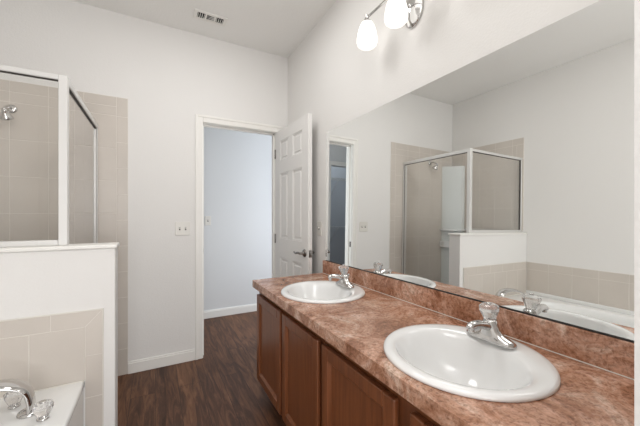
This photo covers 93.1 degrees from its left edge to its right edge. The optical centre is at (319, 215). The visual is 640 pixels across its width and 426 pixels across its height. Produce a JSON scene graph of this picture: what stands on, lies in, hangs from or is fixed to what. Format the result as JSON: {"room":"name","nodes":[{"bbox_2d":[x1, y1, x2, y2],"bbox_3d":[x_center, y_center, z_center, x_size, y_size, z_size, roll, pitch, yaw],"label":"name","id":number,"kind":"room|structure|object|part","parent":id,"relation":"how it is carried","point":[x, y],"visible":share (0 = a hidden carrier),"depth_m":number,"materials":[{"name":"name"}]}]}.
{"room":"bathroom","nodes":[
{"label":"bathroom","id":0,"kind":"room"},
{"bbox_2d":[0,242,119,425],"bbox_3d":[-1.569,0.702,1.335,1.138,1.108,0.140,0,0,-29],"label":"wall","id":1,"kind":"structure","parent":0,"point":[59,304],"depth_m":1.45,"materials":[{"name":"white paint"}]},
{"bbox_3d":[-1.562,0.864,1.266,1.070,0.785,0.007,0,0,-29],"label":"tile panel","id":2,"kind":"part","parent":1,"relation":"part of","materials":[{"name":"tile"}]},
{"bbox_2d":[0,0,287,375],"bbox_3d":[-1.444,-0.165,2.514,2.684,2.842,0.127,0,0,-29],"label":"wall","id":3,"kind":"structure","parent":0,"point":[144,84],"depth_m":2.42,"materials":[{"name":"white paint"}]},
{"bbox_2d":[0,104,16,119],"bbox_3d":[-2.083,-0.691,2.021,0.072,0.136,0.127,0,0,-29],"label":"shower fixture","id":4,"kind":"object","parent":3,"relation":"attached to","point":[6,110],"visible":1,"depth_m":1.99,"materials":[{"name":"silver metal"}]},
{"bbox_3d":[-2.083,-0.711,2.020,0.017,0.056,0.125,0,0,-29],"label":"arm","id":5,"kind":"part","parent":4,"relation":"part of","materials":[{"name":"silver metal"}]},
{"bbox_3d":[-2.011,0.167,2.137,1.112,2.179,0.007,0,0,-29],"label":"tile panel","id":6,"kind":"part","parent":3,"relation":"part of","materials":[{"name":"tile"}]},
{"bbox_2d":[128,349,194,373],"bbox_3d":[-1.304,1.208,2.517,0.494,0.096,0.015,0,0,-29],"label":"baseboard","id":7,"kind":"structure","parent":3,"relation":"attached to","point":[134,366],"depth_m":2.50,"materials":[{"name":"white paint"}]},
{"bbox_2d":[175,222,189,234],"bbox_3d":[-1.173,0.114,2.588,0.116,0.114,0.016,0,0,-29],"label":"light switch","id":8,"kind":"object","parent":3,"relation":"attached to","point":[181,228],"visible":1,"depth_m":2.59,"materials":[{"name":"white plastic"}]},
{"bbox_2d":[195,114,282,359],"bbox_3d":[-0.762,0.188,2.886,0.809,2.136,0.157,0,0,-29],"label":"door frame","id":9,"kind":"structure","parent":3,"relation":"attached to","point":[201,121],"depth_m":2.66,"materials":[{"name":"white paint"}]},
{"bbox_2d":[275,113,313,276],"bbox_3d":[-0.249,0.216,2.712,0.152,2.064,0.694,0,0,-31],"label":"door","id":10,"kind":"structure","parent":9,"relation":"attached to","point":[293,152],"depth_m":2.62,"materials":[{"name":"white paint"}]},
{"bbox_3d":[-0.322,-0.612,2.834,0.033,0.190,0.180,0,0,-31],"label":"raised panel","id":11,"kind":"part","parent":10,"relation":"part of","materials":[{"name":"white paint"}]},
{"bbox_3d":[-0.322,-0.089,2.834,0.033,0.615,0.180,0,0,-31],"label":"raised panel","id":12,"kind":"part","parent":10,"relation":"part of","materials":[{"name":"white paint"}]},
{"bbox_3d":[-0.322,0.731,2.834,0.033,0.655,0.180,0,0,-31],"label":"raised panel","id":13,"kind":"part","parent":10,"relation":"part of","materials":[{"name":"white paint"}]},
{"bbox_3d":[-0.178,-0.612,2.591,0.033,0.190,0.180,0,0,-31],"label":"raised panel","id":14,"kind":"part","parent":10,"relation":"part of","materials":[{"name":"white paint"}]},
{"bbox_3d":[-0.178,-0.089,2.591,0.033,0.615,0.180,0,0,-31],"label":"raised panel","id":15,"kind":"part","parent":10,"relation":"part of","materials":[{"name":"white paint"}]},
{"bbox_3d":[-0.178,0.731,2.591,0.033,0.655,0.180,0,0,-31],"label":"raised panel","id":16,"kind":"part","parent":10,"relation":"part of","materials":[{"name":"white paint"}]},
{"bbox_3d":[-0.170,0.308,2.484,0.057,0.064,0.143,0,0,-31],"label":"lever handle","id":17,"kind":"part","parent":10,"relation":"part of","materials":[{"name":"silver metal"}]},
{"bbox_2d":[118,311,285,425],"bbox_3d":[-0.317,1.306,1.933,4.110,0.100,6.500,0,0,-29],"label":"floor","id":18,"kind":"structure","parent":0,"point":[222,387],"depth_m":2.19,"materials":[{"name":"brown wood"}]},
{"bbox_2d":[0,380,84,425],"bbox_3d":[-1.210,1.018,0.538,1.005,0.475,1.621,0,0,-29],"label":"bathtub","id":19,"kind":"object","parent":18,"relation":"on","point":[68,408],"visible":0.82,"depth_m":1.30,"materials":[{"name":"white ceramic"}]},
{"bbox_2d":[0,379,53,421],"bbox_3d":[-1.285,0.731,1.196,0.401,0.158,0.229,0,0,-29],"label":"tub faucet","id":20,"kind":"object","parent":19,"relation":"on","point":[17,389],"visible":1,"depth_m":1.21,"materials":[{"name":"silver metal"}]},
{"bbox_3d":[-1.294,0.771,1.283,0.064,0.056,0.064,0,0,39],"label":"crystal knob","id":21,"kind":"part","parent":20,"relation":"part of","materials":[{"name":"clear glass"}]},
{"bbox_3d":[-1.294,0.801,1.283,0.040,0.018,0.040,0,0,-29],"label":"handle","id":22,"kind":"part","parent":20,"relation":"part of","materials":[{"name":"silver metal"}]},
{"bbox_3d":[-1.298,0.731,1.164,0.346,0.158,0.080,0,0,-36],"label":"spout","id":23,"kind":"part","parent":20,"relation":"part of","materials":[{"name":"silver metal"}]},
{"bbox_3d":[-1.101,0.771,1.205,0.064,0.056,0.064,0,0,39],"label":"crystal knob","id":24,"kind":"part","parent":20,"relation":"part of","materials":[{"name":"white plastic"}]},
{"bbox_3d":[-1.101,0.801,1.205,0.040,0.018,0.040,0,0,-29],"label":"handle","id":25,"kind":"part","parent":20,"relation":"part of","materials":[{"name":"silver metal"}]},
{"bbox_2d":[257,292,324,425],"bbox_3d":[0.019,0.874,1.836,0.556,0.764,0.928,0,0,-29],"label":"vanity cabinet","id":26,"kind":"object","parent":18,"relation":"on","point":[289,353],"visible":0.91,"depth_m":1.61,"materials":[{"name":"brown wood"}]},
{"bbox_3d":[-0.319,0.836,1.908,0.005,0.476,0.334,0,0,-29],"label":"recessed panel","id":27,"kind":"part","parent":26,"relation":"part of","materials":[{"name":"brown wood"}]},
{"bbox_3d":[-0.323,0.836,1.906,0.021,0.584,0.442,0,0,-29],"label":"door","id":28,"kind":"part","parent":26,"relation":"part of","materials":[{"name":"brown wood"}]},
{"bbox_3d":[-0.099,0.836,1.503,0.005,0.476,0.312,0,0,-29],"label":"recessed panel","id":29,"kind":"part","parent":26,"relation":"part of","materials":[{"name":"brown wood"}]},
{"bbox_3d":[-0.103,0.836,1.501,0.021,0.584,0.420,0,0,-29],"label":"door","id":30,"kind":"part","parent":26,"relation":"part of","materials":[{"name":"brown wood"}]},
{"bbox_2d":[322,340,440,425],"bbox_3d":[0.472,0.874,1.003,0.556,0.764,0.962,0,0,-29],"label":"vanity cabinet","id":31,"kind":"object","parent":18,"relation":"on","point":[351,395],"visible":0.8,"depth_m":1.08,"materials":[{"name":"brown wood"}]},
{"bbox_3d":[0.124,0.836,1.093,0.005,0.476,0.335,0,0,-29],"label":"recessed panel","id":32,"kind":"part","parent":31,"relation":"part of","materials":[{"name":"brown wood"}]},
{"bbox_3d":[0.120,0.836,1.090,0.021,0.584,0.443,0,0,-29],"label":"door","id":33,"kind":"part","parent":31,"relation":"part of","materials":[{"name":"brown wood"}]},
{"bbox_3d":[0.356,0.836,0.656,0.021,0.584,0.422,0,0,-29],"label":"door","id":34,"kind":"part","parent":31,"relation":"part of","materials":[{"name":"brown wood"}]},
{"bbox_2d":[252,260,633,425],"bbox_3d":[0.238,0.425,1.412,0.578,0.147,1.910,0,0,-29],"label":"countertop","id":35,"kind":"structure","parent":31,"relation":"on","point":[596,371],"depth_m":0.95,"materials":[{"name":"stone"}]},
{"bbox_2d":[281,281,364,303],"bbox_3d":[0.017,0.519,1.787,0.490,0.168,0.504,0,0,-29],"label":"sink","id":36,"kind":"object","parent":35,"relation":"in","point":[316,292],"visible":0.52,"depth_m":1.89,"materials":[{"name":"white ceramic"}]},
{"bbox_2d":[328,264,353,288],"bbox_3d":[0.133,0.369,1.878,0.159,0.133,0.152,0,0,7],"label":"sink faucet","id":37,"kind":"object","parent":35,"relation":"on","point":[344,281],"visible":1,"depth_m":1.85,"materials":[{"name":"silver metal"}]},
{"bbox_3d":[0.103,0.381,1.849,0.124,0.051,0.036,0,0,-29],"label":"spout","id":38,"kind":"part","parent":37,"relation":"part of","materials":[{"name":"silver metal"}]},
{"bbox_3d":[0.147,0.336,1.873,0.065,0.058,0.062,0,0,-29],"label":"crystal knob","id":39,"kind":"part","parent":37,"relation":"part of","materials":[{"name":"clear glass"}]},
{"bbox_2d":[383,324,560,402],"bbox_3d":[0.457,0.519,0.977,0.490,0.168,0.504,0,0,-29],"label":"sink","id":40,"kind":"object","parent":35,"relation":"in","point":[444,357],"visible":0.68,"depth_m":1.01,"materials":[{"name":"white ceramic"}]},
{"bbox_2d":[466,302,516,349],"bbox_3d":[0.576,0.369,1.064,0.159,0.133,0.152,0,0,7],"label":"sink faucet","id":41,"kind":"object","parent":35,"relation":"on","point":[487,329],"visible":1,"depth_m":1.03,"materials":[{"name":"silver metal"}]},
{"bbox_3d":[0.546,0.381,1.035,0.124,0.051,0.036,0,0,-29],"label":"spout","id":42,"kind":"part","parent":41,"relation":"part of","materials":[{"name":"silver metal"}]},
{"bbox_3d":[0.590,0.336,1.058,0.065,0.058,0.062,0,0,-29],"label":"crystal knob","id":43,"kind":"part","parent":41,"relation":"part of","materials":[{"name":"clear glass"}]},
{"bbox_3d":[-1.871,1.201,1.724,0.961,0.110,0.850,0,0,-29],"label":"shower pan","id":44,"kind":"object","parent":18,"relation":"on","visible":0},
{"bbox_2d":[0,64,97,247],"bbox_3d":[-1.871,0.229,1.681,0.921,1.835,0.926,0,0,-29],"label":"shower enclosure","id":45,"kind":"object","parent":44,"relation":"on","point":[77,128],"visible":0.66,"depth_m":1.65,"materials":[{"name":"silver metal"}]},
{"bbox_3d":[-1.674,0.134,1.281,0.885,0.028,0.028,0,0,-29],"label":"panel rail","id":46,"kind":"part","parent":45,"relation":"part of","materials":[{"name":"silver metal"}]},
{"bbox_3d":[-1.659,-0.674,1.289,0.919,0.029,0.032,0,0,-29],"label":"panel rail","id":47,"kind":"part","parent":45,"relation":"part of","materials":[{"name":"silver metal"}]},
{"bbox_3d":[-1.269,-0.271,1.501,0.036,0.837,0.036,0,0,-29],"label":"corner post","id":48,"kind":"part","parent":45,"relation":"part of","materials":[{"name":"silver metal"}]},
{"bbox_3d":[-1.494,0.227,1.914,0.006,1.759,0.774,0,0,-29],"label":"door pane","id":49,"kind":"part","parent":45,"relation":"part of","materials":[{"name":"clear glass"}]},
{"bbox_3d":[-1.482,-0.670,1.893,0.032,0.037,0.924,0,0,-29],"label":"header rail","id":50,"kind":"part","parent":45,"relation":"part of","materials":[{"name":"silver metal"}]},
{"bbox_2d":[72,0,335,57],"bbox_3d":[-0.317,-1.636,1.933,4.110,0.100,6.500,0,0,-29],"label":"ceiling","id":51,"kind":"structure","parent":0,"point":[276,27],"depth_m":2.42,"materials":[{"name":"white paint"}]},
{"bbox_2d":[193,8,227,26],"bbox_3d":[-0.878,-1.581,2.427,0.250,0.010,0.115,0,0,-29],"label":"ceiling vent","id":52,"kind":"object","parent":51,"relation":"in","point":[198,14],"visible":1,"depth_m":2.43,"materials":[{"name":"white metal"}]},
{"bbox_2d":[204,127,271,310],"bbox_3d":[-1.362,-0.165,3.761,4.000,2.842,0.100,0,0,-29],"label":"wall","id":53,"kind":"structure","parent":0,"point":[237,165],"depth_m":3.87,"materials":[{"name":"white paint"}]},
{"bbox_2d":[205,216,210,224],"bbox_3d":[-1.365,0.066,3.693,0.070,0.114,0.016,0,0,-29],"label":"light switch","id":54,"kind":"object","parent":53,"relation":"attached to","point":[207,218],"visible":1,"depth_m":3.69,"materials":[{"name":"white plastic"}]},
{"bbox_2d":[204,303,256,318],"bbox_3d":[-0.680,1.208,4.067,2.510,0.096,0.015,0,0,-29],"label":"baseboard","id":55,"kind":"structure","parent":53,"relation":"attached to","point":[251,307],"depth_m":3.81,"materials":[{"name":"white paint"}]},
{"bbox_2d":[288,0,599,273],"bbox_3d":[0.731,-0.165,1.218,0.100,2.842,4.242,0,0,-29],"label":"wall","id":56,"kind":"structure","parent":0,"point":[331,79],"depth_m":1.81,"materials":[{"name":"white paint"}]},
{"bbox_2d":[317,221,321,235],"bbox_3d":[-0.010,0.106,2.459,0.016,0.114,0.070,0,0,-29],"label":"light switch","id":57,"kind":"object","parent":56,"relation":"attached to","point":[319,223],"visible":1,"depth_m":2.45,"materials":[{"name":"white plastic"}]},
{"bbox_2d":[357,0,423,50],"bbox_3d":[0.406,-1.051,1.521,0.179,0.210,0.588,0,0,-29],"label":"vanity light","id":58,"kind":"object","parent":56,"relation":"attached to","point":[398,13],"visible":1,"depth_m":1.53,"materials":[{"name":"white glass"}]},
{"bbox_3d":[0.266,-1.019,1.713,0.116,0.146,0.116,0,0,-29],"label":"lamp shade","id":59,"kind":"part","parent":58,"relation":"part of","materials":[{"name":"white glass"}]},
{"bbox_3d":[0.379,-1.019,1.506,0.116,0.146,0.116,0,0,-29],"label":"lamp shade","id":60,"kind":"part","parent":58,"relation":"part of","materials":[{"name":"white glass"}]},
{"bbox_2d":[323,260,633,378],"bbox_3d":[0.484,0.401,1.541,0.023,0.098,1.902,0,0,-29],"label":"backsplash","id":61,"kind":"structure","parent":56,"relation":"attached to","point":[609,353],"depth_m":1.07,"materials":[{"name":"stone"}]},
{"bbox_2d":[325,0,633,342],"bbox_3d":[0.494,-0.145,1.530,0.016,0.994,1.868,0,0,-29],"label":"mirror","id":62,"kind":"object","parent":56,"relation":"attached to","point":[505,179],"visible":1,"depth_m":1.12,"materials":[{"name":"silver mirror"}]},
{"bbox_2d":[634,0,639,425],"bbox_3d":[0.734,-0.165,0.528,0.554,2.842,0.115,0,0,-29],"label":"wall","id":63,"kind":"structure","parent":0,"point":[636,2],"depth_m":0.44,"materials":[{"name":"white paint"}]}
]}

